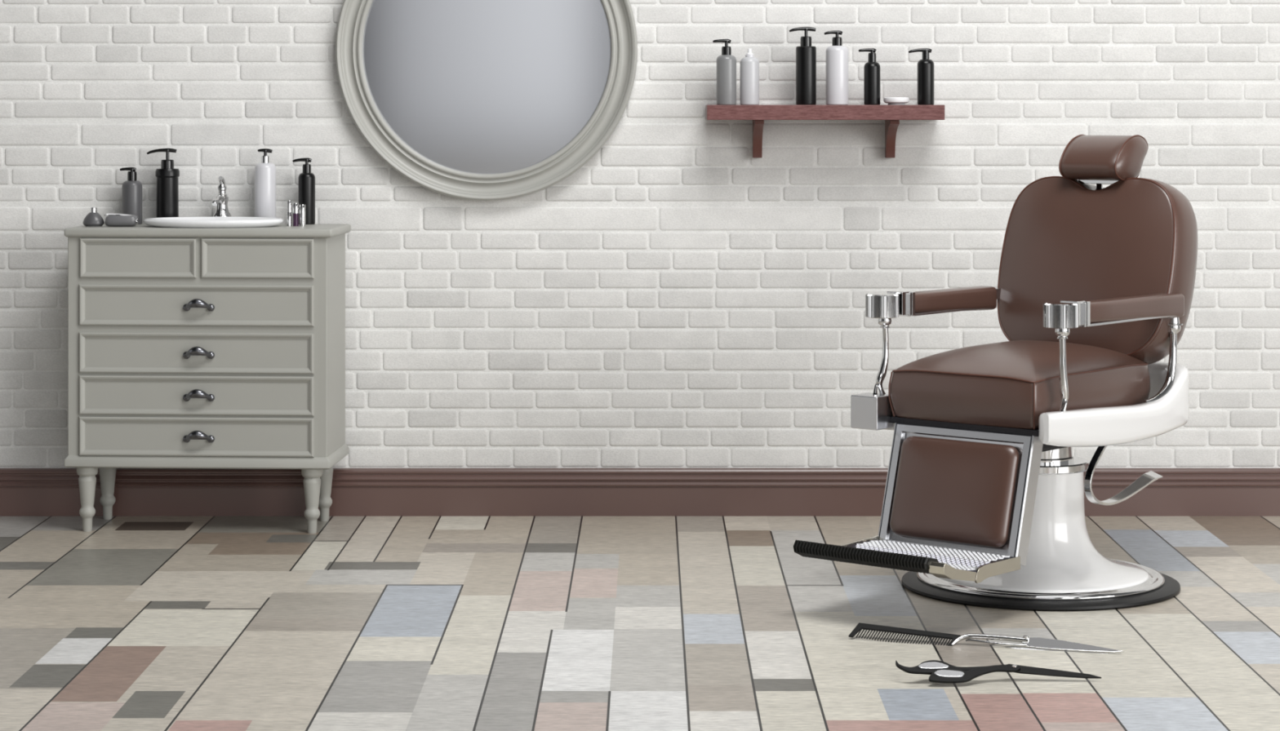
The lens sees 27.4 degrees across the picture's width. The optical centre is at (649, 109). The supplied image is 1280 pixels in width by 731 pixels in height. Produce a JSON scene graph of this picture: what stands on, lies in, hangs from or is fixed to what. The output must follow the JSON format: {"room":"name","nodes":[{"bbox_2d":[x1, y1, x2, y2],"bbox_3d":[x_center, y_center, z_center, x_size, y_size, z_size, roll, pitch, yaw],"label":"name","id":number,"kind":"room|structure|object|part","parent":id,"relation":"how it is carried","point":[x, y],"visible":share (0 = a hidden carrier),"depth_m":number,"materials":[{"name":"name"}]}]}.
{"room":"salon","nodes":[
{"label":"salon","id":0,"kind":"room"},
{"bbox_2d":[0,0,1279,468],"bbox_3d":[0.000,-0.440,7.828,12.000,3.280,0.123,0,0,0],"label":"wall","id":1,"kind":"structure","parent":0,"point":[683,298],"depth_m":7.77,"materials":[{"name":"brick"}]},
{"bbox_2d":[335,0,637,200],"bbox_3d":[-0.481,-0.175,7.739,0.889,0.889,0.042,0,0,0],"label":"wall mirror","id":2,"kind":"object","parent":1,"relation":"attached to","point":[468,100],"visible":1,"depth_m":7.75,"materials":[{"name":"paint"}]},
{"bbox_2d":[0,468,1279,516],"bbox_3d":[0.000,1.131,7.756,12.000,0.139,0.028,0,0,0],"label":"baseboard","id":3,"kind":"structure","parent":1,"relation":"attached to","point":[24,492],"depth_m":7.75,"materials":[{"name":"brown paint"}]},
{"bbox_2d":[705,105,944,157],"bbox_3d":[0.506,0.065,7.662,0.684,0.156,0.205,0,0,0],"label":"wall shelf","id":4,"kind":"object","parent":1,"relation":"attached to","point":[891,114],"visible":1,"depth_m":7.56,"materials":[{"name":"brown wood"}]},
{"bbox_2d":[712,39,736,105],"bbox_3d":[0.222,-0.109,7.655,0.059,0.192,0.059,0,0,-45],"label":"pump bottle","id":5,"kind":"object","parent":4,"relation":"on","point":[726,62],"visible":1,"depth_m":7.63,"materials":[{"name":"grey plastic"}]},
{"bbox_2d":[739,48,759,105],"bbox_3d":[0.290,-0.095,7.655,0.056,0.165,0.056,0,0,0],"label":"squeeze bottle","id":6,"kind":"object","parent":4,"relation":"on","point":[748,64],"visible":1,"depth_m":7.63,"materials":[{"name":"grey plastic"}]},
{"bbox_2d":[788,26,816,105],"bbox_3d":[0.449,-0.126,7.659,0.072,0.228,0.059,0,0,33],"label":"pump bottle","id":7,"kind":"object","parent":4,"relation":"on","point":[806,54],"visible":1,"depth_m":7.63,"materials":[{"name":"black plastic"}]},
{"bbox_3d":[0.455,-0.224,7.655,0.014,0.025,0.014,0,0,11],"label":"pump stem","id":8,"kind":"part","parent":7,"relation":"part of","materials":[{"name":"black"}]},
{"bbox_2d":[823,30,848,105],"bbox_3d":[0.545,-0.121,7.655,0.066,0.217,0.066,0,0,45],"label":"pump bottle","id":9,"kind":"object","parent":4,"relation":"on","point":[837,55],"visible":1,"depth_m":7.63,"materials":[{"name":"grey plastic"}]},
{"bbox_2d":[858,48,879,105],"bbox_3d":[0.642,-0.095,7.658,0.059,0.165,0.048,0,0,32],"label":"pump bottle","id":10,"kind":"object","parent":4,"relation":"on","point":[872,68],"visible":1,"depth_m":7.64,"materials":[{"name":"black plastic"}]},
{"bbox_2d":[883,97,909,105],"bbox_3d":[0.716,-0.024,7.640,0.076,0.022,0.076,0,0,0],"label":"soap dish","id":11,"kind":"object","parent":4,"relation":"on","point":[890,100],"visible":1,"depth_m":7.61,"materials":[{"name":"grey ceramic"}]},
{"bbox_2d":[908,48,933,105],"bbox_3d":[0.793,-0.095,7.660,0.071,0.165,0.049,0,0,26],"label":"pump bottle","id":12,"kind":"object","parent":4,"relation":"on","point":[925,66],"visible":1,"depth_m":7.64,"materials":[{"name":"black plastic"}]},
{"bbox_2d":[0,516,1279,730],"bbox_3d":[0.000,1.200,3.385,12.000,0.001,8.770,0,0,0],"label":"floor","id":13,"kind":"structure","parent":0,"point":[126,624],"depth_m":6.04,"materials":[{"name":"tile"}]},
{"bbox_2d":[63,223,351,533],"bbox_3d":[-1.268,0.768,7.562,0.764,0.863,0.358,0,0,3],"label":"base cabinet","id":14,"kind":"object","parent":13,"relation":"on","point":[188,348],"visible":1,"depth_m":7.42,"materials":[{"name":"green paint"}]},
{"bbox_3d":[-1.599,1.106,7.472,0.061,0.188,0.061,0,0,3],"label":"leg","id":15,"kind":"part","parent":14,"relation":"part of","materials":[{"name":"green paint"}]},
{"bbox_3d":[-1.588,1.106,7.695,0.061,0.188,0.061,0,0,3],"label":"leg","id":16,"kind":"part","parent":14,"relation":"part of","materials":[{"name":"green paint"}]},
{"bbox_3d":[-1.446,0.421,7.429,0.333,0.112,0.014,0,0,3],"label":"drawer","id":17,"kind":"part","parent":14,"relation":"part of","materials":[{"name":"green paint"}]},
{"bbox_3d":[-1.280,0.925,7.420,0.669,0.110,0.014,0,0,3],"label":"drawer","id":18,"kind":"part","parent":14,"relation":"part of","materials":[{"name":"green paint"}]},
{"bbox_3d":[-1.280,0.808,7.420,0.669,0.111,0.014,0,0,3],"label":"drawer","id":19,"kind":"part","parent":14,"relation":"part of","materials":[{"name":"green paint"}]},
{"bbox_3d":[-1.280,0.689,7.420,0.669,0.115,0.014,0,0,3],"label":"drawer","id":20,"kind":"part","parent":14,"relation":"part of","materials":[{"name":"green paint"}]},
{"bbox_3d":[-1.280,0.554,7.420,0.669,0.116,0.014,0,0,3],"label":"drawer","id":21,"kind":"part","parent":14,"relation":"part of","materials":[{"name":"green paint"}]},
{"bbox_3d":[-1.274,0.923,7.402,0.091,0.038,0.039,0,0,3],"label":"handle","id":22,"kind":"part","parent":14,"relation":"part of","materials":[{"name":"grey metal"}]},
{"bbox_3d":[-1.274,0.806,7.402,0.091,0.038,0.039,0,0,3],"label":"handle","id":23,"kind":"part","parent":14,"relation":"part of","materials":[{"name":"grey metal"}]},
{"bbox_3d":[-1.274,0.687,7.402,0.091,0.038,0.039,0,0,3],"label":"handle","id":24,"kind":"part","parent":14,"relation":"part of","materials":[{"name":"grey metal"}]},
{"bbox_3d":[-1.274,0.552,7.402,0.091,0.038,0.039,0,0,3],"label":"handle","id":25,"kind":"part","parent":14,"relation":"part of","materials":[{"name":"grey metal"}]},
{"bbox_2d":[63,223,351,237],"bbox_3d":[-1.267,0.349,7.575,0.764,0.025,0.332,0,0,3],"label":"countertop","id":26,"kind":"structure","parent":14,"relation":"on","point":[316,230],"depth_m":7.42,"materials":[{"name":"green paint"}]},
{"bbox_2d":[82,207,104,226],"bbox_3d":[-1.600,0.310,7.560,0.061,0.054,0.049,0,0,0],"label":"flask","id":27,"kind":"object","parent":26,"relation":"on","point":[93,219],"visible":1,"depth_m":7.54,"materials":[{"name":"grey glass"}]},
{"bbox_2d":[103,213,138,226],"bbox_3d":[-1.517,0.318,7.550,0.102,0.038,0.052,0,0,0],"label":"soap dish","id":28,"kind":"object","parent":26,"relation":"on","point":[114,220],"visible":1,"depth_m":7.53,"materials":[{"name":"grey"}]},
{"bbox_2d":[120,167,142,224],"bbox_3d":[-1.518,0.253,7.705,0.059,0.167,0.059,0,0,-45],"label":"pump bottle","id":29,"kind":"object","parent":26,"relation":"on","point":[131,189],"visible":0.9,"depth_m":7.68,"materials":[{"name":"grey plastic"}]},
{"bbox_2d":[146,148,179,217],"bbox_3d":[-1.422,0.226,7.710,0.088,0.223,0.070,0,0,32],"label":"pump bottle","id":30,"kind":"object","parent":26,"relation":"on","point":[167,177],"visible":0.81,"depth_m":7.68,"materials":[{"name":"black plastic"}]},
{"bbox_3d":[-1.414,0.134,7.705,0.015,0.030,0.015,0,0,0],"label":"pump stem","id":31,"kind":"part","parent":30,"relation":"part of","materials":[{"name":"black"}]},
{"bbox_2d":[143,217,283,228],"bbox_3d":[-1.254,0.325,7.550,0.401,0.024,0.249,0,0,0],"label":"sink","id":32,"kind":"object","parent":26,"relation":"in","point":[162,222],"visible":1,"depth_m":7.46,"materials":[{"name":"white ceramic"}]},
{"bbox_2d":[212,176,231,217],"bbox_3d":[-1.255,0.266,7.688,0.053,0.142,0.101,0,0,0],"label":"tap","id":33,"kind":"object","parent":26,"relation":"on","point":[220,200],"visible":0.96,"depth_m":7.70,"materials":[{"name":"silver metal"}]},
{"bbox_3d":[-1.262,0.267,7.682,0.026,0.036,0.087,0,0,14],"label":"spout","id":34,"kind":"part","parent":33,"relation":"part of","materials":[{"name":"silver metal"}]},
{"bbox_3d":[-1.256,0.212,7.704,0.020,0.034,0.039,0,0,0],"label":"lever","id":35,"kind":"part","parent":33,"relation":"part of","materials":[{"name":"silver metal"}]},
{"bbox_2d":[254,148,275,217],"bbox_3d":[-1.127,0.226,7.705,0.062,0.222,0.062,0,0,0],"label":"pump bottle","id":36,"kind":"object","parent":26,"relation":"on","point":[264,171],"visible":0.88,"depth_m":7.68,"materials":[{"name":"grey plastic"}]},
{"bbox_2d":[286,200,291,226],"bbox_3d":[-1.039,0.300,7.570,0.014,0.074,0.014,0,0,0],"label":"tube","id":37,"kind":"object","parent":26,"relation":"on","point":[288,202],"visible":1,"depth_m":7.56,"materials":[{"name":"silver metal"}]},
{"bbox_2d":[293,203,298,226],"bbox_3d":[-1.020,0.304,7.570,0.016,0.066,0.016,0,0,0],"label":"tube","id":38,"kind":"object","parent":26,"relation":"on","point":[295,206],"visible":1,"depth_m":7.56,"materials":[{"name":"purple glass"}]},
{"bbox_2d":[299,204,305,226],"bbox_3d":[-1.001,0.306,7.570,0.017,0.062,0.017,0,0,0],"label":"tube","id":39,"kind":"object","parent":26,"relation":"on","point":[302,207],"visible":1,"depth_m":7.56,"materials":[{"name":"silver metal"}]},
{"bbox_2d":[292,157,315,224],"bbox_3d":[-1.011,0.240,7.708,0.061,0.194,0.049,0,0,32],"label":"pump bottle","id":40,"kind":"object","parent":26,"relation":"on","point":[306,180],"visible":0.94,"depth_m":7.69,"materials":[{"name":"black plastic"}]},
{"bbox_3d":[-1.106,0.421,7.411,0.320,0.112,0.014,0,0,3],"label":"drawer","id":41,"kind":"part","parent":14,"relation":"part of","materials":[{"name":"green paint"}]},
{"bbox_3d":[-0.956,1.106,7.438,0.061,0.188,0.061,0,0,3],"label":"leg","id":42,"kind":"part","parent":14,"relation":"part of","materials":[{"name":"green paint"}]},
{"bbox_3d":[-0.949,1.106,7.661,0.061,0.188,0.061,0,0,3],"label":"leg","id":43,"kind":"part","parent":14,"relation":"part of","materials":[{"name":"green paint"}]},
{"bbox_2d":[848,622,1124,654],"bbox_3d":[0.747,1.188,5.866,0.617,0.042,0.047,0,0,17],"label":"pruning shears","id":44,"kind":"object","parent":13,"relation":"on","point":[1037,643],"visible":1,"depth_m":5.88,"materials":[{"name":"silver metal"}]},
{"bbox_3d":[0.908,1.200,5.817,0.267,0.009,0.009,0,0,16],"label":"blade","id":45,"kind":"part","parent":44,"relation":"part of","materials":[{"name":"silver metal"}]},
{"bbox_3d":[0.934,1.188,5.819,0.231,0.022,0.025,0,0,18],"label":"blade","id":46,"kind":"part","parent":44,"relation":"part of","materials":[{"name":"silver metal"}]},
{"bbox_2d":[793,134,1197,611],"bbox_3d":[0.874,0.633,6.490,0.694,1.134,1.168,0,0,40],"label":"barber chair","id":47,"kind":"object","parent":13,"relation":"on","point":[983,505],"visible":1,"depth_m":6.46,"materials":[{"name":"brown leather"}]},
{"bbox_3d":[0.576,0.614,6.524,0.035,0.200,0.059,0,0,40],"label":"post","id":48,"kind":"part","parent":47,"relation":"part of","materials":[{"name":"silver metal"}]},
{"bbox_3d":[0.576,0.488,6.525,0.083,0.058,0.083,0,0,40],"label":"arm knob","id":49,"kind":"part","parent":47,"relation":"part of","materials":[{"name":"silver metal"}]},
{"bbox_3d":[0.620,1.059,6.188,0.394,0.018,0.258,0,0,40],"label":"step plate","id":50,"kind":"part","parent":47,"relation":"part of","materials":[{"name":"grey metal"}]},
{"bbox_3d":[0.764,0.516,6.748,0.050,0.006,0.384,0,0,40],"label":"arm plate","id":51,"kind":"part","parent":47,"relation":"part of","materials":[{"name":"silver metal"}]},
{"bbox_3d":[0.765,0.494,6.749,0.054,0.064,0.390,0,0,40],"label":"armrest","id":52,"kind":"part","parent":47,"relation":"part of","materials":[{"name":"brown leather"}]},
{"bbox_3d":[0.745,0.922,6.336,0.400,0.310,0.125,0,0,40],"label":"footrest frame","id":53,"kind":"part","parent":47,"relation":"part of","materials":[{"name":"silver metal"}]},
{"bbox_3d":[0.935,0.766,6.563,0.424,0.017,0.557,0,0,40],"label":"seat rail","id":54,"kind":"part","parent":47,"relation":"part of","materials":[{"name":"grey metal"}]},
{"bbox_3d":[0.938,0.671,6.566,0.437,0.176,0.611,0,0,40],"label":"seat","id":55,"kind":"part","parent":47,"relation":"part of","materials":[{"name":"brown leather"}]},
{"bbox_3d":[0.974,0.735,6.610,0.558,0.164,0.780,0,0,40],"label":"frame","id":56,"kind":"part","parent":47,"relation":"part of","materials":[{"name":"white ceramic"}]},
{"bbox_3d":[0.972,0.488,6.218,0.083,0.058,0.083,0,0,40],"label":"arm knob","id":57,"kind":"part","parent":47,"relation":"part of","materials":[{"name":"silver metal"}]},
{"bbox_3d":[0.977,0.616,6.225,0.035,0.202,0.037,0,0,40],"label":"post","id":58,"kind":"part","parent":47,"relation":"part of","materials":[{"name":"silver metal"}]},
{"bbox_3d":[1.164,0.423,6.836,0.524,0.492,0.264,0,0,40],"label":"backrest","id":59,"kind":"part","parent":47,"relation":"part of","materials":[{"name":"brown leather"}]},
{"bbox_3d":[1.176,0.893,6.539,0.034,0.166,0.344,0,0,40],"label":"lever","id":60,"kind":"part","parent":47,"relation":"part of","materials":[{"name":"silver metal"}]},
{"bbox_3d":[1.178,0.494,6.463,0.054,0.064,0.477,0,0,40],"label":"armrest","id":61,"kind":"part","parent":47,"relation":"part of","materials":[{"name":"brown leather"}]},
{"bbox_3d":[1.177,0.516,6.463,0.050,0.006,0.471,0,0,40],"label":"arm plate","id":62,"kind":"part","parent":47,"relation":"part of","materials":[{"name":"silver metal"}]},
{"bbox_3d":[1.280,0.645,6.586,0.024,0.181,0.144,0,0,40],"label":"post","id":63,"kind":"part","parent":47,"relation":"part of","materials":[{"name":"silver metal"}]},
{"bbox_2d":[895,660,1101,684],"bbox_3d":[0.731,1.175,5.495,0.431,0.037,0.073,0,0,-3],"label":"scissors","id":64,"kind":"object","parent":13,"relation":"on","point":[940,672],"visible":1,"depth_m":5.50,"materials":[{"name":"black"}]},
{"bbox_3d":[0.639,1.169,5.504,0.249,0.024,0.045,0,0,0],"label":"handle","id":65,"kind":"part","parent":64,"relation":"part of","materials":[{"name":"black plastic"}]},
{"bbox_3d":[0.679,1.180,5.486,0.206,0.026,0.043,0,0,-12],"label":"handle","id":66,"kind":"part","parent":64,"relation":"part of","materials":[{"name":"black plastic"}]},
{"bbox_3d":[0.843,1.181,5.513,0.207,0.026,0.024,0,0,5],"label":"scissor blade","id":67,"kind":"part","parent":64,"relation":"part of","materials":[{"name":"black metal"}]}
]}

